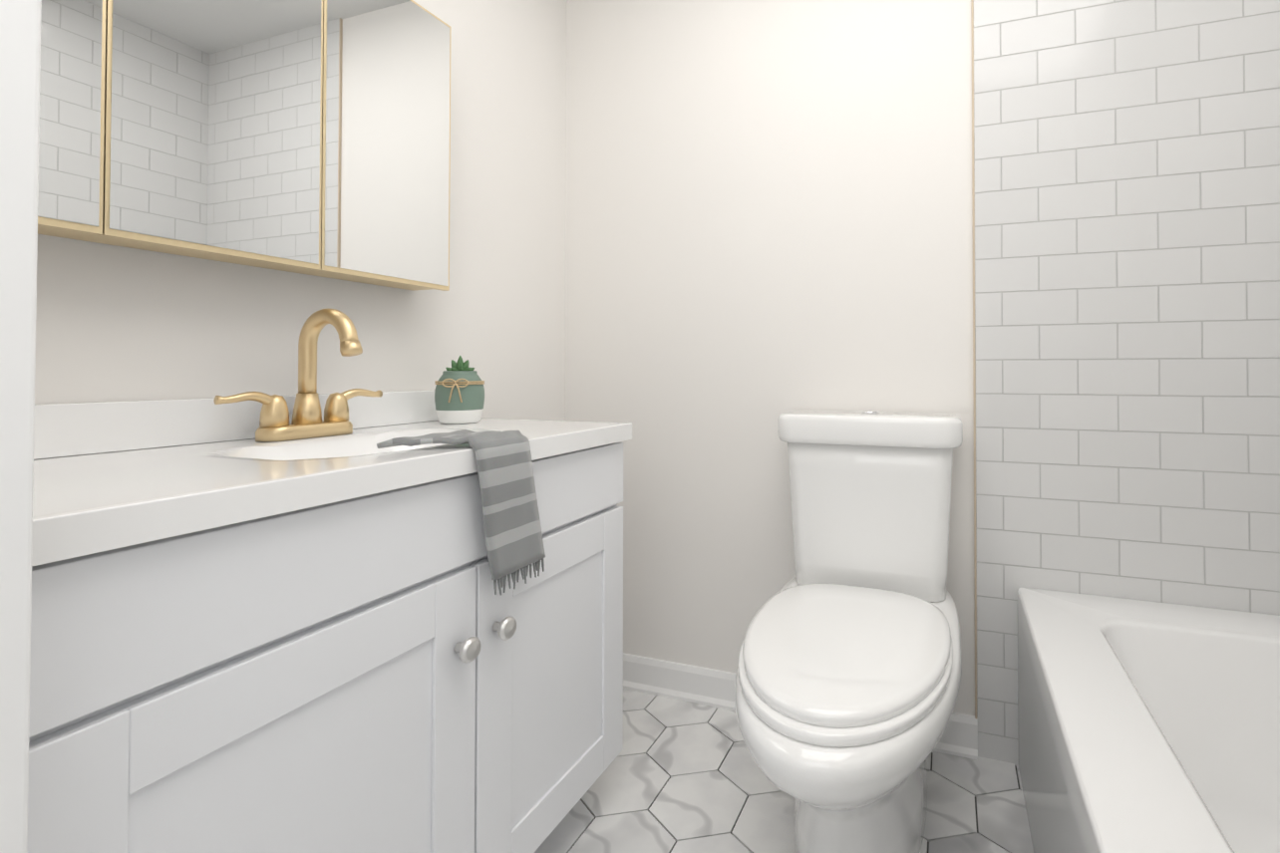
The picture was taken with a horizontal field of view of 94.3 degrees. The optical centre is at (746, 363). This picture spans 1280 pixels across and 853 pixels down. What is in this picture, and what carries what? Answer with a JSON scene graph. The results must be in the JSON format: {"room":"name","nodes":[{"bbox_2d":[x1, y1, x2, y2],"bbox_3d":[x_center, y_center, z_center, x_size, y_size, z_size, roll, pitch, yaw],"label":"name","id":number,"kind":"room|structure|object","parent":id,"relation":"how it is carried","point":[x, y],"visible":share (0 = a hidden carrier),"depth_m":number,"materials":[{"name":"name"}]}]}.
{"room":"bathroom","nodes":[
{"label":"bathroom","id":0,"kind":"room"},
{"bbox_2d":[34,0,566,420],"bbox_3d":[-0.811,-0.162,1.179,0.120,2.160,1.520,0,-1,19],"label":"wall","id":1,"kind":"structure","parent":0,"point":[115,323],"depth_m":1.29,"materials":[{"name":"paint"}]},
{"bbox_2d":[37,0,451,291],"bbox_3d":[-0.801,-0.439,0.873,0.098,0.560,0.799,0,-1,19],"label":"upper cabinet","id":2,"kind":"object","parent":1,"relation":"attached to","point":[308,137],"visible":1,"depth_m":0.89,"materials":[{"name":"gold metal"}]},
{"bbox_2d":[565,0,976,715],"bbox_3d":[0.419,-0.157,1.495,2.000,2.160,0.120,0,-1,19],"label":"wall","id":3,"kind":"structure","parent":0,"point":[769,219],"depth_m":1.57,"materials":[{"name":"paint"}]},
{"bbox_2d":[623,652,977,760],"bbox_3d":[-0.064,0.875,1.379,1.152,0.092,0.388,0,-1,19],"label":"baseboard","id":4,"kind":"structure","parent":3,"relation":"attached to","point":[698,685],"depth_m":1.59,"materials":[{"name":"white paint"}]},
{"bbox_2d":[970,0,1279,765],"bbox_3d":[0.884,-0.160,1.266,0.733,2.160,0.008,0,-1,19],"label":"wall tile","id":5,"kind":"structure","parent":3,"relation":"attached to","point":[1125,186],"depth_m":1.28,"materials":[{"name":"white tile"}]},
{"bbox_2d":[533,688,1033,852],"bbox_3d":[-0.062,0.944,0.270,2.120,0.084,2.720,0,-1,19],"label":"floor","id":6,"kind":"structure","parent":0,"point":[679,777],"depth_m":1.23,"materials":[{"name":"tile"}]},
{"bbox_2d":[27,389,632,852],"bbox_3d":[-0.593,0.484,0.897,0.468,0.861,0.882,0,-1,19],"label":"bathroom vanity","id":7,"kind":"object","parent":6,"relation":"on","point":[243,641],"visible":0.94,"depth_m":0.68,"materials":[{"name":"white paint"}]},
{"bbox_2d":[213,309,382,441],"bbox_3d":[-0.692,0.016,0.964,0.143,0.212,0.262,0,-1,19],"label":"faucet","id":8,"kind":"object","parent":7,"relation":"on","point":[307,422],"visible":1,"depth_m":0.96,"materials":[{"name":"gold metal"}]},
{"bbox_2d":[434,355,484,423],"bbox_3d":[-0.612,0.054,1.246,0.098,0.143,0.104,0,-1,19],"label":"plant pot","id":9,"kind":"object","parent":7,"relation":"on","point":[460,393],"visible":1,"depth_m":1.22,"materials":[{"name":"green ceramic"}]},
{"bbox_2d":[376,429,545,595],"bbox_3d":[-0.414,0.223,0.874,0.115,0.241,0.211,0,-1,19],"label":"towel","id":10,"kind":"object","parent":7,"relation":"hanging from","point":[512,531],"visible":0.94,"depth_m":0.87,"materials":[{"name":"grey fabric"}]},
{"bbox_2d":[734,409,962,852],"bbox_3d":[0.197,0.512,1.093,0.402,0.811,0.750,0,-1,19],"label":"toilet","id":11,"kind":"object","parent":6,"relation":"on","point":[848,674],"visible":1,"depth_m":1.03,"materials":[{"name":"white ceramic"}]},
{"bbox_2d":[1017,588,1279,852],"bbox_3d":[0.713,0.706,0.637,0.631,0.410,1.266,0,-1,19],"label":"bathtub","id":12,"kind":"object","parent":6,"relation":"on","point":[1145,727],"visible":1,"depth_m":1.03,"materials":[{"name":"white ceramic"}]},
{"bbox_3d":[-0.095,-0.175,0.191,1.880,2.160,0.120,0,-1,19],"label":"wall","id":13,"kind":"structure","parent":0,"visible":0},
{"bbox_2d":[0,0,41,852],"bbox_3d":[-0.177,-0.125,0.211,0.816,2.060,0.144,0,-1,19],"label":"door frame","id":14,"kind":"structure","parent":13,"relation":"attached to","point":[20,47],"depth_m":0.38,"materials":[{"name":"white paint"}]}
]}

